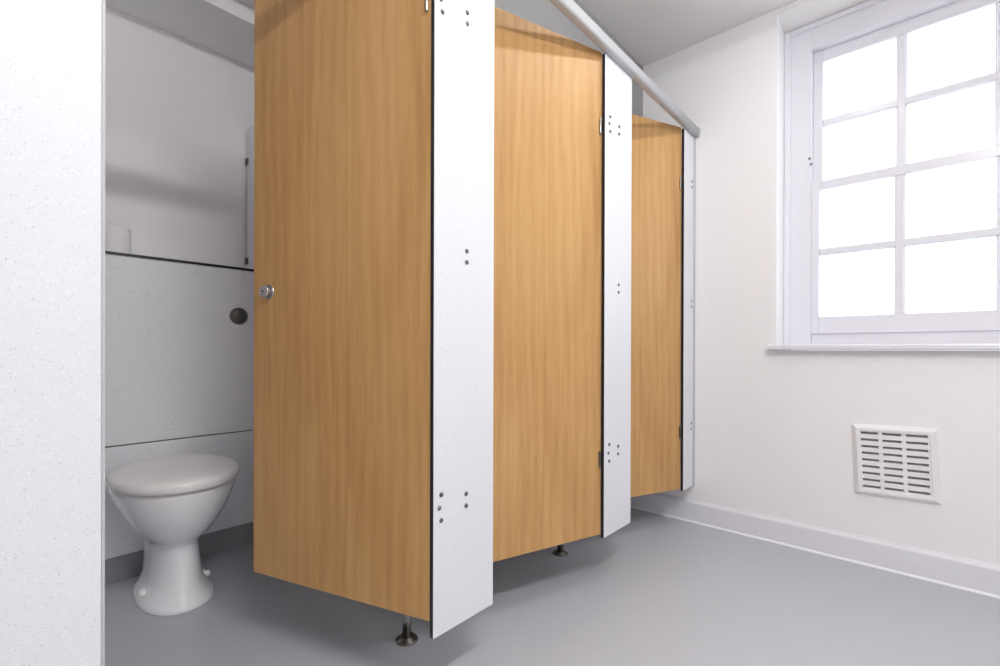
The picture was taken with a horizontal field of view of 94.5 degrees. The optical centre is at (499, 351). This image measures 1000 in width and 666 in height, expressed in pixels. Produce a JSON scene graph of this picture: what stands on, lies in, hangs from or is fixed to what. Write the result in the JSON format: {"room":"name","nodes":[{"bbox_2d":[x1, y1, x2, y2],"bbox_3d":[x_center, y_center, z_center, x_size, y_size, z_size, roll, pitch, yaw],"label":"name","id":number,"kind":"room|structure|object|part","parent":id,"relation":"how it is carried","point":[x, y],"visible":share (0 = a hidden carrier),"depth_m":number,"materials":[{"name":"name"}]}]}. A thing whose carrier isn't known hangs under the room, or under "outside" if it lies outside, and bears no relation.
{"room":"public restroom","nodes":[
{"label":"public restroom","id":0,"kind":"room"},
{"bbox_2d":[105,5,253,446],"bbox_3d":[-1.699,-0.306,1.856,0.200,2.636,4.521,0,0,42],"label":"wall","id":1,"kind":"structure","parent":0,"point":[179,111],"depth_m":2.01,"materials":[{"name":"paint"}]},
{"bbox_2d":[105,254,253,446],"bbox_3d":[-1.424,-0.003,1.855,0.021,0.734,0.818,0,0,42],"label":"access panel","id":2,"kind":"object","parent":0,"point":[179,337],"depth_m":1.93,"materials":[{"name":"grey laminate"}]},
{"bbox_2d":[105,250,253,271],"bbox_3d":[-1.459,-0.377,1.886,0.113,0.014,0.818,0,0,42],"label":"ledge","id":3,"kind":"object","parent":2,"relation":"on","point":[106,252],"visible":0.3,"depth_m":1.92,"materials":[{"name":"grey laminate"}]},
{"bbox_2d":[105,225,130,253],"bbox_3d":[-1.521,-0.436,1.826,0.100,0.104,0.100,0,0,42],"label":"toilet roll","id":4,"kind":"object","parent":3,"relation":"on","point":[117,238],"visible":0.59,"depth_m":1.79,"materials":[{"name":"paper"}]},
{"bbox_3d":[-1.188,-0.160,2.104,0.004,0.060,0.060,0,0,42],"label":"push plate","id":5,"kind":"part","parent":2,"relation":"part of","materials":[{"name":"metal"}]},
{"bbox_2d":[106,0,254,67],"bbox_3d":[-1.402,-1.412,1.790,0.322,0.066,4.221,0,0,42],"label":"ceiling","id":6,"kind":"structure","parent":0,"point":[224,27],"depth_m":1.93,"materials":[{"name":"paint"}]},
{"bbox_2d":[237,0,254,9],"bbox_3d":[-1.317,-1.534,1.713,0.550,0.178,4.221,0,0,42],"label":"ceiling","id":7,"kind":"structure","parent":0,"point":[251,3],"depth_m":1.91,"materials":[{"name":"paint"}]},
{"bbox_2d":[105,507,999,665],"bbox_3d":[0.003,0.959,0.516,4.130,0.120,4.221,0,0,42],"label":"floor","id":8,"kind":"structure","parent":0,"point":[657,590],"depth_m":1.56,"materials":[{"name":"grey plastic"}]},
{"bbox_2d":[106,454,239,615],"bbox_3d":[-1.196,0.656,1.705,0.530,0.476,0.387,0,0,42],"label":"toilet","id":9,"kind":"object","parent":8,"relation":"on","point":[171,501],"visible":1,"depth_m":1.59,"materials":[{"name":"white ceramic"}]},
{"bbox_3d":[-1.187,0.440,1.697,0.508,0.044,0.387,0,0,42],"label":"lid","id":10,"kind":"part","parent":9,"relation":"part of","materials":[{"name":"white plastic"}]},
{"bbox_2d":[105,522,253,584],"bbox_3d":[-1.430,0.845,1.859,0.013,0.096,0.818,0,0,42],"label":"plinth","id":11,"kind":"object","parent":8,"relation":"on","point":[126,566],"visible":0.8,"depth_m":2.01,"materials":[{"name":"grey plastic"}]},
{"bbox_2d":[105,430,253,559],"bbox_3d":[-1.428,0.582,1.858,0.015,0.427,0.818,0,0,42],"label":"access panel","id":12,"kind":"object","parent":8,"relation":"on","point":[121,538],"visible":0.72,"depth_m":1.98,"materials":[{"name":"grey laminate"}]},
{"bbox_2d":[245,124,417,646],"bbox_3d":[-0.642,-0.084,1.737,1.502,1.957,0.097,0,0,42],"label":"partition","id":13,"kind":"object","parent":8,"relation":"on","point":[407,637],"depth_m":2.18,"materials":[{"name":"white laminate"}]},
{"bbox_3d":[-0.289,0.797,1.437,0.029,0.187,0.029,0,0,42],"label":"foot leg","id":14,"kind":"part","parent":13,"relation":"part of","materials":[{"name":"silver metal"}]},
{"bbox_2d":[553,170,601,556],"bbox_3d":[-0.085,-0.083,2.352,1.502,1.957,0.097,0,0,42],"label":"partition","id":15,"kind":"structure","parent":8,"relation":"on","point":[559,551],"depth_m":1.87,"materials":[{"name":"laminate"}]},
{"bbox_3d":[0.268,0.797,2.052,0.029,0.187,0.029,0,0,42],"label":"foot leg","id":16,"kind":"part","parent":15,"relation":"part of","materials":[{"name":"silver metal"}]},
{"bbox_2d":[579,0,796,66],"bbox_3d":[0.027,-1.677,0.529,4.530,0.120,4.871,0,0,42],"label":"ceiling","id":17,"kind":"structure","parent":0,"point":[651,31],"depth_m":2.25,"materials":[{"name":"paint"}]},
{"bbox_2d":[494,0,642,116],"bbox_3d":[0.194,-1.446,2.079,0.179,0.346,1.650,0,0,42],"label":"beam","id":18,"kind":"structure","parent":17,"relation":"attached to","point":[543,13],"depth_m":2.02,"materials":[{"name":"grey paint"}]},
{"bbox_2d":[643,0,999,564],"bbox_3d":[1.540,-0.298,2.207,4.530,2.636,0.350,0,0,42],"label":"wall","id":19,"kind":"structure","parent":0,"point":[773,428],"depth_m":2.21,"materials":[{"name":"paint"}]},
{"bbox_2d":[549,0,700,138],"bbox_3d":[-0.232,-1.146,1.032,0.039,0.053,3.770,0,0,42],"label":"headrail","id":20,"kind":"object","parent":19,"relation":"attached to","point":[570,9],"visible":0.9,"depth_m":1.79,"materials":[{"name":"metal"}]},
{"bbox_2d":[0,0,105,665],"bbox_3d":[-0.659,-0.209,0.585,0.018,1.827,0.245,0,0,42],"label":"pilaster","id":21,"kind":"object","parent":20,"relation":"hanging from","point":[52,52],"visible":1,"depth_m":0.63,"materials":[{"name":"white laminate"}]},
{"bbox_2d":[430,0,493,638],"bbox_3d":[-0.093,-0.209,1.210,0.018,1.827,0.214,0,0,42],"label":"pilaster","id":22,"kind":"object","parent":20,"relation":"hanging from","point":[462,31],"visible":1,"depth_m":1.20,"materials":[{"name":"white laminate"}]},
{"bbox_2d":[254,0,430,620],"bbox_3d":[-0.451,-0.237,1.279,0.624,1.806,0.064,0,0,23],"label":"door","id":23,"kind":"structure","parent":22,"relation":"attached to","point":[342,88],"depth_m":1.25,"materials":[{"name":"brown wood"}]},
{"bbox_3d":[-0.690,-0.175,1.357,0.036,0.036,0.018,0,0,24],"label":"knob","id":24,"kind":"part","parent":23,"relation":"part of","materials":[{"name":"silver metal"}]},
{"bbox_2d":[601,53,631,537],"bbox_3d":[0.463,-0.209,1.823,0.018,1.827,0.216,0,0,42],"label":"pilaster","id":25,"kind":"object","parent":20,"relation":"hanging from","point":[616,83],"visible":1,"depth_m":1.80,"materials":[{"name":"white laminate"}]},
{"bbox_2d":[493,6,601,561],"bbox_3d":[0.119,-0.219,1.608,0.604,1.827,0.064,0,0,-29],"label":"door","id":26,"kind":"structure","parent":25,"relation":"attached to","point":[548,84],"depth_m":1.62,"materials":[{"name":"brown wood"}]},
{"bbox_2d":[680,128,695,490],"bbox_3d":[0.970,-0.208,2.387,0.025,1.827,0.150,0,0,42],"label":"pilaster","id":27,"kind":"object","parent":19,"relation":"attached to","point":[688,177],"visible":1,"depth_m":2.37,"materials":[{"name":"white laminate"}]},
{"bbox_2d":[630,114,680,496],"bbox_3d":[0.658,-0.217,2.229,0.560,1.830,0.064,0,0,-24],"label":"door","id":28,"kind":"structure","parent":27,"relation":"attached to","point":[656,145],"depth_m":2.27,"materials":[{"name":"brown wood"}]},
{"bbox_2d":[630,493,999,598],"bbox_3d":[1.452,0.843,2.034,4.020,0.114,0.024,0,0,42],"label":"baseboard","id":29,"kind":"structure","parent":19,"relation":"attached to","point":[975,576],"depth_m":2.01,"materials":[{"name":"white paint"}]},
{"bbox_2d":[767,0,999,349],"bbox_3d":[1.834,-0.794,1.883,1.244,1.579,0.349,0,0,42],"label":"window","id":30,"kind":"structure","parent":19,"relation":"in","point":[870,24],"depth_m":2.10,"materials":[{"name":"white paint"}]},
{"bbox_3d":[1.794,-0.017,1.844,1.244,0.024,0.239,0,0,42],"label":"sill","id":31,"kind":"part","parent":30,"relation":"part of","materials":[{"name":"white paint"}]},
{"bbox_3d":[1.876,-0.448,1.932,0.958,0.732,0.034,0,0,42],"label":"sash frame","id":32,"kind":"part","parent":30,"relation":"part of","materials":[{"name":"white paint"}]},
{"bbox_3d":[1.903,-1.119,1.959,0.958,0.687,0.034,0,0,42],"label":"sash frame","id":33,"kind":"part","parent":30,"relation":"part of","materials":[{"name":"white paint"}]},
{"bbox_2d":[852,424,941,504],"bbox_3d":[1.614,0.455,1.890,0.281,0.306,0.020,0,0,42],"label":"air vent","id":34,"kind":"object","parent":19,"relation":"in","point":[897,462],"visible":1,"depth_m":1.88,"materials":[{"name":"white plastic"}]}
]}

